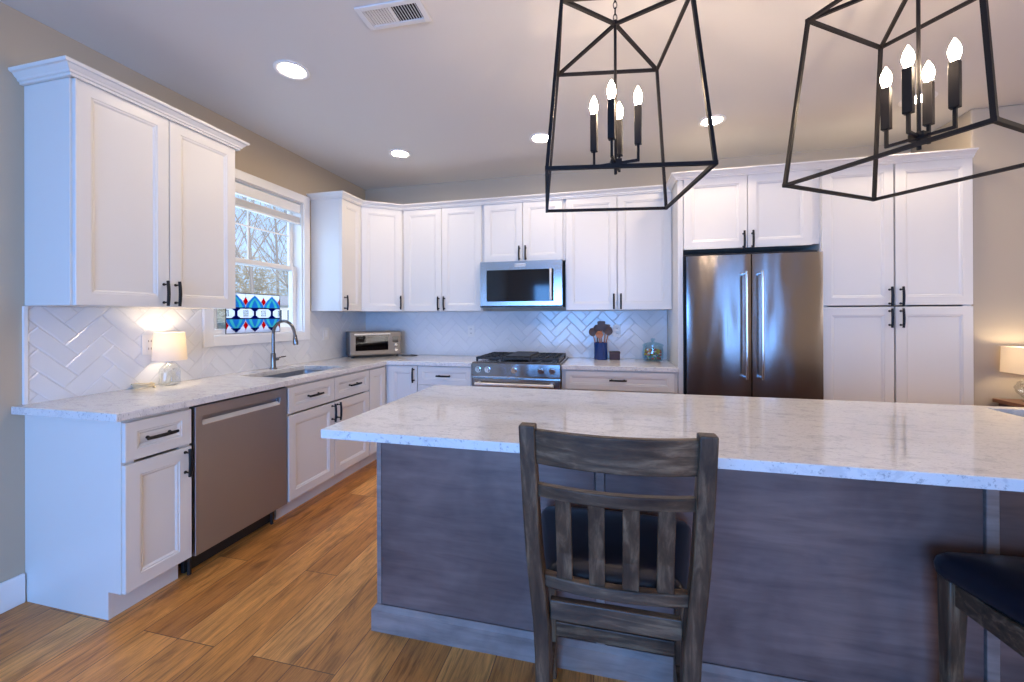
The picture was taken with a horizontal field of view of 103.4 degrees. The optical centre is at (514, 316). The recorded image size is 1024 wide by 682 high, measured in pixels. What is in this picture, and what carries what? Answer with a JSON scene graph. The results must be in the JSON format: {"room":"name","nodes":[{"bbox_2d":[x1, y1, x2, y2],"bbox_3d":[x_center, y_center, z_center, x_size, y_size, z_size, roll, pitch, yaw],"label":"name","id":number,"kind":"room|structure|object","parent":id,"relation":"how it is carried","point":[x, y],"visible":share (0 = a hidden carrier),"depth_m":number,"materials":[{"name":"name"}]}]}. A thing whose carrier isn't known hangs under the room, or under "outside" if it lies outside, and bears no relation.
{"room":"kitchen","nodes":[
{"label":"kitchen","id":0,"kind":"room"},
{"bbox_2d":[151,332,187,361],"bbox_3d":[-2.050,0.251,2.406,0.166,0.315,0.166,0,0,13],"label":"lampshade","id":1,"kind":"object","parent":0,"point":[167,346],"visible":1,"depth_m":2.35,"materials":[{"name":"white fabric"}]},
{"bbox_2d":[0,2,364,582],"bbox_3d":[-2.560,-0.045,1.014,0.140,2.735,7.480,0,0,13],"label":"wall","id":2,"kind":"structure","parent":0,"point":[24,39],"depth_m":1.86,"materials":[{"name":"beige paint"}]},
{"bbox_2d":[0,573,24,613],"bbox_3d":[-2.794,1.255,-0.317,0.016,0.135,4.503,0,0,13],"label":"baseboard","id":3,"kind":"structure","parent":2,"relation":"attached to","point":[12,591],"depth_m":1.83,"materials":[{"name":"white paint"}]},
{"bbox_2d":[22,306,27,404],"bbox_3d":[-2.273,0.180,1.878,0.012,0.457,0.014,0,0,13],"label":"trim","id":4,"kind":"structure","parent":2,"relation":"attached to","point":[24,308],"depth_m":1.87,"materials":[{"name":"white paint"}]},
{"bbox_2d":[24,77,235,308],"bbox_3d":[-2.012,-0.569,2.236,0.358,1.034,0.815,0,0,13],"label":"upper cabinet","id":5,"kind":"object","parent":2,"relation":"attached to","point":[127,205],"visible":0.98,"depth_m":1.99,"materials":[{"name":"white wood"}]},
{"bbox_2d":[8,55,249,150],"bbox_3d":[-2.010,-1.101,2.236,0.366,0.057,0.918,0,0,13],"label":"crown molding","id":6,"kind":"structure","parent":5,"relation":"attached to","point":[60,67],"depth_m":1.92,"materials":[{"name":"white wood"}]},
{"bbox_2d":[28,306,365,403],"bbox_3d":[-1.961,0.180,3.186,0.009,0.459,2.673,0,0,13],"label":"backsplash","id":7,"kind":"structure","parent":2,"relation":"attached to","point":[73,351],"depth_m":2.27,"materials":[{"name":"white tile"}]},
{"bbox_2d":[141,335,152,354],"bbox_3d":[-2.146,0.166,2.377,0.009,0.116,0.080,0,0,13],"label":"wall outlet","id":8,"kind":"object","parent":7,"relation":"attached to","point":[146,340],"visible":0.78,"depth_m":2.36,"materials":[{"name":"white plastic"}]},
{"bbox_2d":[147,338,152,343],"bbox_3d":[-2.143,0.144,2.377,0.002,0.030,0.032,0,0,13],"label":"receptacle","id":9,"kind":"object","parent":8,"relation":"attached to","point":[149,340],"depth_m":2.38,"materials":[{"name":"white plastic"}]},
{"bbox_2d":[323,327,328,339],"bbox_3d":[-1.791,0.161,3.853,0.010,0.116,0.072,0,0,13],"label":"wall switch","id":10,"kind":"object","parent":7,"relation":"attached to","point":[326,329],"visible":1,"depth_m":3.85,"materials":[{"name":"white plastic"}]},
{"bbox_2d":[202,168,309,346],"bbox_3d":[-2.029,-0.433,3.184,0.161,1.277,0.977,0,0,13],"label":"window","id":11,"kind":"structure","parent":2,"relation":"in","point":[298,236],"depth_m":3.50,"materials":[{"name":"white paint"}]},
{"bbox_2d":[225,293,279,333],"bbox_3d":[-2.011,-0.025,3.133,0.003,0.305,0.490,0,0,13],"label":"stained glass panel","id":12,"kind":"object","parent":11,"relation":"on","point":[235,322],"visible":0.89,"depth_m":3.12,"materials":[{"name":"multicoloured"}]},
{"bbox_2d":[235,182,299,224],"bbox_3d":[-2.002,-0.898,3.178,0.042,0.174,0.810,0,0,13],"label":"window blind","id":13,"kind":"object","parent":11,"relation":"attached to","point":[242,190],"visible":0.58,"depth_m":3.22,"materials":[{"name":"white paint"}]},
{"bbox_2d":[311,198,360,311],"bbox_3d":[-1.638,-0.560,3.774,0.368,1.018,0.291,0,0,13],"label":"upper cabinet","id":14,"kind":"object","parent":2,"relation":"attached to","point":[335,223],"visible":0.93,"depth_m":3.65,"materials":[{"name":"white wood"}]},
{"bbox_2d":[306,148,978,210],"bbox_3d":[0.650,-1.089,3.317,5.035,0.049,0.571,0,0,13],"label":"crown molding","id":15,"kind":"structure","parent":14,"relation":"attached to","point":[968,152],"depth_m":3.37,"materials":[{"name":"white wood"}]},
{"bbox_2d":[0,459,626,681],"bbox_3d":[1.500,1.337,0.040,8.480,0.060,7.480,0,0,13],"label":"floor","id":16,"kind":"structure","parent":0,"point":[293,599],"depth_m":1.71,"materials":[{"name":"brown wood"}]},
{"bbox_2d":[25,407,192,619],"bbox_3d":[-1.920,0.883,1.944,0.662,0.878,0.291,0,0,13],"label":"base cabinet","id":17,"kind":"object","parent":16,"relation":"on","point":[108,505],"visible":0.97,"depth_m":1.82,"materials":[{"name":"white wood"}]},
{"bbox_2d":[181,387,286,575],"bbox_3d":[-1.828,0.886,2.383,0.619,0.872,0.591,0,0,13],"label":"dishwasher","id":18,"kind":"object","parent":16,"relation":"on","point":[238,444],"visible":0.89,"depth_m":2.25,"materials":[{"name":"silver metal"}]},
{"bbox_2d":[274,369,368,519],"bbox_3d":[-1.635,0.883,3.111,0.672,0.878,0.900,0,0,13],"label":"base cabinet","id":19,"kind":"object","parent":16,"relation":"on","point":[315,463],"visible":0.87,"depth_m":2.91,"materials":[{"name":"white wood"}]},
{"bbox_2d":[360,365,418,468],"bbox_3d":[-1.293,0.883,3.953,0.944,0.878,0.892,0,0,13],"label":"base cabinet","id":20,"kind":"object","parent":16,"relation":"on","point":[387,383],"visible":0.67,"depth_m":3.69,"materials":[{"name":"white wood"}]},
{"bbox_2d":[11,354,478,421],"bbox_3d":[-1.255,0.424,2.995,1.466,0.036,2.737,0,0,13],"label":"countertop","id":21,"kind":"structure","parent":20,"relation":"on","point":[121,405],"depth_m":2.23,"materials":[{"name":"white stone"}]},
{"bbox_2d":[131,382,155,387],"bbox_3d":[-2.111,0.390,2.298,0.110,0.035,0.080,0,0,-15],"label":"coiled cord","id":22,"kind":"object","parent":21,"relation":"on","point":[150,384],"visible":1,"depth_m":2.28,"materials":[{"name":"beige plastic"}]},
{"bbox_2d":[269,319,297,369],"bbox_3d":[-1.773,0.215,3.160,0.253,0.387,0.124,0,0,13],"label":"faucet","id":23,"kind":"object","parent":21,"relation":"on","point":[274,358],"visible":1,"depth_m":3.13,"materials":[{"name":"silver metal"}]},
{"bbox_2d":[264,370,322,377],"bbox_3d":[-1.645,0.544,3.039,0.404,0.200,0.649,0,0,13],"label":"sink","id":24,"kind":"object","parent":21,"relation":"in","point":[300,372],"visible":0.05,"depth_m":3.27,"materials":[{"name":"silver metal"}]},
{"bbox_2d":[346,330,400,357],"bbox_3d":[-1.436,0.279,4.143,0.495,0.258,0.294,0,0,-32],"label":"toaster oven","id":25,"kind":"object","parent":21,"relation":"on","point":[358,343],"visible":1,"depth_m":4.05,"materials":[{"name":"silver metal"}]},
{"bbox_2d":[418,366,472,391],"bbox_3d":[-0.553,0.880,3.888,0.520,0.878,0.672,0,0,13],"label":"base cabinet","id":26,"kind":"object","parent":16,"relation":"on","point":[428,376],"visible":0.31,"depth_m":3.61,"materials":[{"name":"white wood"}]},
{"bbox_2d":[472,351,567,389],"bbox_3d":[0.073,0.829,3.700,0.774,0.974,0.708,0,0,13],"label":"range","id":27,"kind":"object","parent":16,"relation":"on","point":[519,369],"visible":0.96,"depth_m":3.44,"materials":[{"name":"silver metal"}]},
{"bbox_2d":[473,356,567,364],"bbox_3d":[0.084,0.400,3.749,0.774,0.020,0.608,0,0,13],"label":"cooktop","id":28,"kind":"object","parent":27,"relation":"in","point":[481,360],"depth_m":3.51,"materials":[{"name":"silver metal"}]},
{"bbox_2d":[519,422,718,681],"bbox_3d":[0.294,0.791,1.194,0.508,1.042,0.534,0,0,13],"label":"counter stool","id":29,"kind":"object","parent":16,"relation":"on","point":[629,556],"visible":1,"depth_m":1.01,"materials":[{"name":"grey wood"}]},
{"bbox_2d":[541,506,690,608],"bbox_3d":[0.310,0.714,1.262,0.508,0.086,0.396,0,0,13],"label":"seat cushion","id":30,"kind":"object","parent":29,"relation":"on","point":[579,516],"depth_m":1.19,"materials":[{"name":"black leather"}]},
{"bbox_2d":[562,369,677,393],"bbox_3d":[0.906,0.874,3.538,0.909,0.878,0.672,0,0,13],"label":"base cabinet","id":31,"kind":"object","parent":16,"relation":"on","point":[586,380],"visible":0.28,"depth_m":3.25,"materials":[{"name":"white wood"}]},
{"bbox_2d":[561,357,678,371],"bbox_3d":[0.908,0.417,3.551,0.910,0.036,0.647,0,0,13],"label":"countertop","id":32,"kind":"structure","parent":31,"relation":"on","point":[646,365],"depth_m":3.33,"materials":[{"name":"white stone"}]},
{"bbox_2d":[594,342,606,359],"bbox_3d":[0.808,0.320,3.765,0.125,0.160,0.125,0,0,13],"label":"utensil crock","id":33,"kind":"object","parent":32,"relation":"on","point":[600,349],"visible":0.97,"depth_m":3.71,"materials":[{"name":"blue ceramic"}]},
{"bbox_2d":[589,328,595,342],"bbox_3d":[0.750,0.245,3.773,0.102,0.280,0.014,0,0,8],"label":"wooden spoon","id":34,"kind":"object","parent":33,"relation":"in","point":[592,331],"visible":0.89,"depth_m":3.77,"materials":[{"name":"brown wood"}]},
{"bbox_2d":[593,325,599,342],"bbox_3d":[0.780,0.230,3.814,0.064,0.308,0.034,0,0,36],"label":"wooden spoon","id":35,"kind":"object","parent":33,"relation":"in","point":[595,327],"visible":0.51,"depth_m":3.82,"materials":[{"name":"brown wood"}]},
{"bbox_2d":[596,331,602,342],"bbox_3d":[0.787,0.258,3.724,0.058,0.252,0.041,0,0,-21],"label":"wooden spoon","id":36,"kind":"object","parent":33,"relation":"in","point":[599,334],"visible":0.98,"depth_m":3.73,"materials":[{"name":"brown wood"}]},
{"bbox_2d":[597,321,604,342],"bbox_3d":[0.817,0.212,3.783,0.074,0.342,0.026,0,0,13],"label":"wooden spatula","id":37,"kind":"object","parent":33,"relation":"in","point":[601,324],"visible":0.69,"depth_m":3.79,"materials":[{"name":"brown wood"}]},
{"bbox_2d":[602,324,609,342],"bbox_3d":[0.861,0.226,3.780,0.074,0.315,0.041,0,0,13],"label":"wooden spatula","id":38,"kind":"object","parent":33,"relation":"in","point":[606,325],"visible":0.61,"depth_m":3.79,"materials":[{"name":"brown wood"}]},
{"bbox_2d":[605,327,612,342],"bbox_3d":[0.863,0.238,3.743,0.100,0.292,0.012,0,0,17],"label":"wooden spoon","id":39,"kind":"object","parent":33,"relation":"in","point":[608,330],"visible":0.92,"depth_m":3.74,"materials":[{"name":"brown wood"}]},
{"bbox_2d":[609,351,619,359],"bbox_3d":[0.939,0.362,3.769,0.096,0.074,0.096,0,0,11],"label":"wooden box","id":40,"kind":"object","parent":32,"relation":"on","point":[613,355],"visible":1,"depth_m":3.73,"materials":[{"name":"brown wood"}]},
{"bbox_2d":[667,180,683,393],"bbox_3d":[1.375,0.115,3.458,0.038,2.392,0.609,0,0,13],"label":"panel","id":41,"kind":"object","parent":16,"relation":"on","point":[675,315],"visible":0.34,"depth_m":3.19,"materials":[{"name":"white wood"}]},
{"bbox_2d":[371,442,1023,681],"bbox_3d":[1.151,0.869,1.617,3.444,0.882,0.666,0,0,13],"label":"kitchen island","id":42,"kind":"object","parent":16,"relation":"on","point":[814,578],"visible":0.46,"depth_m":1.38,"materials":[{"name":"grey wood"}]},
{"bbox_2d":[321,385,1023,491],"bbox_3d":[1.126,0.411,1.504,3.503,0.032,0.972,0,0,13],"label":"island countertop","id":43,"kind":"structure","parent":42,"relation":"on","point":[964,446],"depth_m":1.44,"materials":[{"name":"white stone"}]},
{"bbox_2d":[683,250,823,399],"bbox_3d":[1.829,0.412,3.264,0.917,1.795,0.718,0,0,13],"label":"refrigerator","id":44,"kind":"object","parent":16,"relation":"on","point":[753,321],"visible":0.53,"depth_m":2.98,"materials":[{"name":"silver metal"}]},
{"bbox_2d":[800,158,973,404],"bbox_3d":[2.738,0.110,3.109,0.898,2.392,0.654,0,0,13],"label":"pantry cabinet","id":45,"kind":"object","parent":16,"relation":"on","point":[898,270],"visible":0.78,"depth_m":2.83,"materials":[{"name":"white wood"}]},
{"bbox_2d":[933,552,1023,681],"bbox_3d":[1.430,0.787,0.902,0.508,1.042,0.534,0,0,12],"label":"counter stool","id":46,"kind":"object","parent":16,"relation":"on","point":[988,589],"visible":1,"depth_m":1.10,"materials":[{"name":"brown wood"}]},
{"bbox_2d":[933,552,1023,625],"bbox_3d":[1.444,0.709,0.970,0.508,0.086,0.396,0,0,12],"label":"seat cushion","id":47,"kind":"object","parent":46,"relation":"on","point":[995,583],"depth_m":1.07,"materials":[{"name":"black leather"}]},
{"bbox_2d":[992,398,1023,406],"bbox_3d":[3.463,0.927,2.485,0.540,0.750,0.400,0,0,13],"label":"side table","id":48,"kind":"object","parent":16,"relation":"on","point":[1002,402],"visible":0.19,"depth_m":2.66,"materials":[{"name":"brown wood"}]},
{"bbox_2d":[0,0,1023,189],"bbox_3d":[1.490,-1.488,0.043,8.480,0.120,7.480,0,0,13],"label":"ceiling","id":49,"kind":"structure","parent":0,"point":[465,90],"depth_m":2.34,"materials":[{"name":"white paint"}]},
{"bbox_2d":[273,60,309,79],"bbox_3d":[-1.271,-1.409,2.312,0.188,0.010,0.188,0,0,13],"label":"recessed light","id":50,"kind":"object","parent":49,"relation":"in","point":[293,70],"visible":1,"depth_m":2.31,"materials":[{"name":"white paint"}]},
{"bbox_2d":[354,0,431,30],"bbox_3d":[-0.564,-1.414,1.890,0.320,0.008,0.144,0,0,11],"label":"ceiling vent","id":51,"kind":"object","parent":49,"relation":"in","point":[396,13],"visible":1,"depth_m":1.89,"materials":[{"name":"white metal"}]},
{"bbox_2d":[389,149,410,157],"bbox_3d":[-0.987,-1.409,3.495,0.188,0.010,0.188,0,0,13],"label":"recessed light","id":52,"kind":"object","parent":49,"relation":"in","point":[398,153],"visible":1,"depth_m":3.49,"materials":[{"name":"white paint"}]},
{"bbox_2d":[529,133,551,143],"bbox_3d":[0.214,-1.414,3.204,0.188,0.010,0.188,0,0,13],"label":"recessed light","id":53,"kind":"object","parent":49,"relation":"in","point":[539,138],"visible":0.8,"depth_m":3.21,"materials":[{"name":"white paint"}]},
{"bbox_2d":[545,0,718,212],"bbox_3d":[0.420,-0.967,1.677,0.584,0.909,0.584,0,0,5],"label":"lantern pendant","id":54,"kind":"object","parent":49,"relation":"hanging from","point":[614,110],"visible":1,"depth_m":1.63,"materials":[{"name":"brown metal"}]},
{"bbox_2d":[698,114,726,126],"bbox_3d":[1.435,-1.419,2.930,0.188,0.010,0.188,0,0,13],"label":"recessed light","id":55,"kind":"object","parent":49,"relation":"in","point":[718,119],"visible":0.74,"depth_m":2.92,"materials":[{"name":"white paint"}]},
{"bbox_2d":[782,0,1023,201],"bbox_3d":[1.443,-0.971,1.441,0.584,0.909,0.584,0,0,-21],"label":"lantern pendant","id":56,"kind":"object","parent":49,"relation":"hanging from","point":[883,109],"visible":1,"depth_m":1.47,"materials":[{"name":"brown metal"}]},
{"bbox_2d":[898,91,937,106],"bbox_3d":[2.643,-1.423,2.646,0.188,0.010,0.188,0,0,13],"label":"recessed light","id":57,"kind":"object","parent":49,"relation":"in","point":[936,93],"visible":0.22,"depth_m":2.66,"materials":[{"name":"white paint"}]},
{"bbox_2d":[365,143,910,359],"bbox_3d":[0.824,-0.054,3.977,5.060,2.735,0.140,0,0,13],"label":"wall","id":58,"kind":"structure","parent":0,"point":[628,177],"depth_m":3.97,"materials":[{"name":"beige paint"}]},
{"bbox_2d":[333,207,408,311],"bbox_3d":[-1.404,-0.561,4.151,0.647,1.018,0.560,0,0,13],"label":"upper cabinet","id":59,"kind":"object","parent":58,"relation":"attached to","point":[382,230],"visible":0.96,"depth_m":3.96,"materials":[{"name":"white wood"}]},
{"bbox_2d":[404,205,491,311],"bbox_3d":[-0.673,-0.564,4.074,0.827,1.018,0.368,0,0,13],"label":"upper cabinet","id":60,"kind":"object","parent":58,"relation":"attached to","point":[443,247],"visible":0.94,"depth_m":3.94,"materials":[{"name":"white wood"}]},
{"bbox_2d":[366,310,666,358],"bbox_3d":[-0.115,0.174,4.125,3.163,0.459,0.010,0,0,13],"label":"backsplash","id":61,"kind":"structure","parent":58,"relation":"attached to","point":[422,333],"depth_m":4.07,"materials":[{"name":"white tile"}]},
{"bbox_2d":[468,325,473,336],"bbox_3d":[-0.447,0.150,4.195,0.072,0.116,0.009,0,0,13],"label":"wall outlet","id":62,"kind":"object","parent":61,"relation":"attached to","point":[470,327],"visible":1,"depth_m":4.19,"materials":[{"name":"white plastic"}]},
{"bbox_2d":[613,325,620,336],"bbox_3d":[0.981,0.137,3.853,0.072,0.116,0.009,0,0,13],"label":"wall outlet","id":63,"kind":"object","parent":61,"relation":"attached to","point":[616,328],"visible":1,"depth_m":3.85,"materials":[{"name":"white plastic"}]},
{"bbox_2d":[483,199,565,263],"bbox_3d":[0.112,-0.794,3.885,0.787,0.564,0.368,0,0,13],"label":"upper cabinet","id":64,"kind":"object","parent":58,"relation":"attached to","point":[520,231],"visible":0.9,"depth_m":3.75,"materials":[{"name":"white wood"}]},
{"bbox_2d":[480,259,565,307],"bbox_3d":[0.095,-0.297,3.839,0.762,0.422,0.445,0,0,13],"label":"microwave","id":65,"kind":"object","parent":64,"relation":"attached to","point":[536,283],"visible":1,"depth_m":3.68,"materials":[{"name":"silver metal"}]},
{"bbox_2d":[565,191,671,310],"bbox_3d":[0.939,-0.570,3.687,0.910,1.018,0.368,0,0,13],"label":"upper cabinet","id":66,"kind":"object","parent":58,"relation":"attached to","point":[616,260],"visible":0.99,"depth_m":3.54,"materials":[{"name":"white wood"}]},
{"bbox_2d":[683,170,818,254],"bbox_3d":[1.842,-0.797,3.324,0.937,0.572,0.654,0,0,13],"label":"upper cabinet","id":67,"kind":"object","parent":58,"relation":"attached to","point":[744,213],"visible":0.84,"depth_m":3.06,"materials":[{"name":"white wood"}]},
{"bbox_2d":[911,104,1023,405],"bbox_3d":[4.754,-0.070,2.752,3.125,2.735,0.690,0,0,13],"label":"wall","id":68,"kind":"structure","parent":0,"point":[998,198],"depth_m":2.75,"materials":[{"name":"beige paint"}]},
{"label":"outside","id":69,"kind":"structure","parent":0,"visible":0},
{"bbox_2d":[217,309,264,328],"bbox_3d":[-27.616,0.743,26.151,59.400,4.600,90.000,0,0,13],"label":"ground","id":70,"kind":"structure","parent":69,"point":[220,325],"depth_m":36.14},
{"bbox_2d":[217,268,237,322],"bbox_3d":[-20.603,-1.814,25.953,4.787,5.703,4.967,0,0,-14],"label":"dry shrub","id":71,"kind":"object","parent":70,"relation":"on","point":[219,314],"visible":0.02,"depth_m":26.75,"materials":[{"name":"beige plant"}]},
{"bbox_2d":[214,196,285,328],"bbox_3d":[-16.325,-7.238,21.683,6.421,17.558,8.161,0,0,17],"label":"bare tree","id":72,"kind":"object","parent":70,"relation":"on","point":[242,212],"visible":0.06,"depth_m":22.06,"materials":[{"name":"beige plant"}]},
{"bbox_2d":[219,247,281,324],"bbox_3d":[-20.234,-2.168,30.262,4.902,6.338,4.722,0,0,13],"label":"dry shrub","id":73,"kind":"object","parent":70,"relation":"on","point":[259,281],"visible":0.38,"depth_m":30.19,"materials":[{"name":"beige plant"}]},
{"bbox_2d":[235,196,281,293],"bbox_3d":[-16.703,-8.329,24.988,8.527,19.546,6.522,0,0,-4],"label":"bare tree","id":74,"kind":"object","parent":70,"relation":"on","point":[250,271],"visible":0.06,"depth_m":25.08,"materials":[{"name":"beige plant"}]},
{"bbox_2d":[235,203,286,294],"bbox_3d":[-22.024,-10.205,36.945,9.026,21.898,9.530,0,0,5],"label":"bare tree","id":75,"kind":"object","parent":70,"relation":"on","point":[276,247],"visible":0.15,"depth_m":37.00,"materials":[{"name":"beige plant"}]},
{"bbox_2d":[235,206,288,296],"bbox_3d":[-9.481,-3.484,18.607,5.303,11.631,4.958,0,0,20],"label":"bare tree","id":76,"kind":"object","parent":70,"relation":"on","point":[282,276],"visible":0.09,"depth_m":17.82,"materials":[{"name":"beige plant"}]},
{"bbox_2d":[240,198,288,293],"bbox_3d":[-15.868,-7.852,27.815,8.622,18.439,7.338,0,0,-13],"label":"bare tree","id":77,"kind":"object","parent":70,"relation":"on","point":[269,245],"visible":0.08,"depth_m":28.40,"materials":[{"name":"beige plant"}]},
{"bbox_2d":[268,253,287,295],"bbox_3d":[-17.813,-2.464,33.701,4.538,7.299,4.808,0,0,17],"label":"dry shrub","id":78,"kind":"object","parent":70,"relation":"on","point":[283,290],"visible":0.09,"depth_m":32.71,"materials":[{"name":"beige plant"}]},
{"bbox_2d":[278,296,288,326],"bbox_3d":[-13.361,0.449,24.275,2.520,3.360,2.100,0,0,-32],"label":"neighbor house","id":79,"kind":"structure","parent":70,"relation":"on","point":[284,300],"depth_m":23.32,"materials":[{"name":"white"}]},
{"bbox_3d":[1.251,0.296,3.643,0.184,0.204,0.184,0,0,13],"label":"candy jar","id":80,"kind":"object","parent":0,"visible":0},
{"bbox_2d":[644,348,661,359],"bbox_3d":[1.251,0.339,3.647,0.143,0.104,0.140,0,0,-32],"label":"candies","id":81,"kind":"object","parent":80,"relation":"in","point":[655,353],"visible":1,"depth_m":3.61,"materials":[{"name":"multicoloured food"}]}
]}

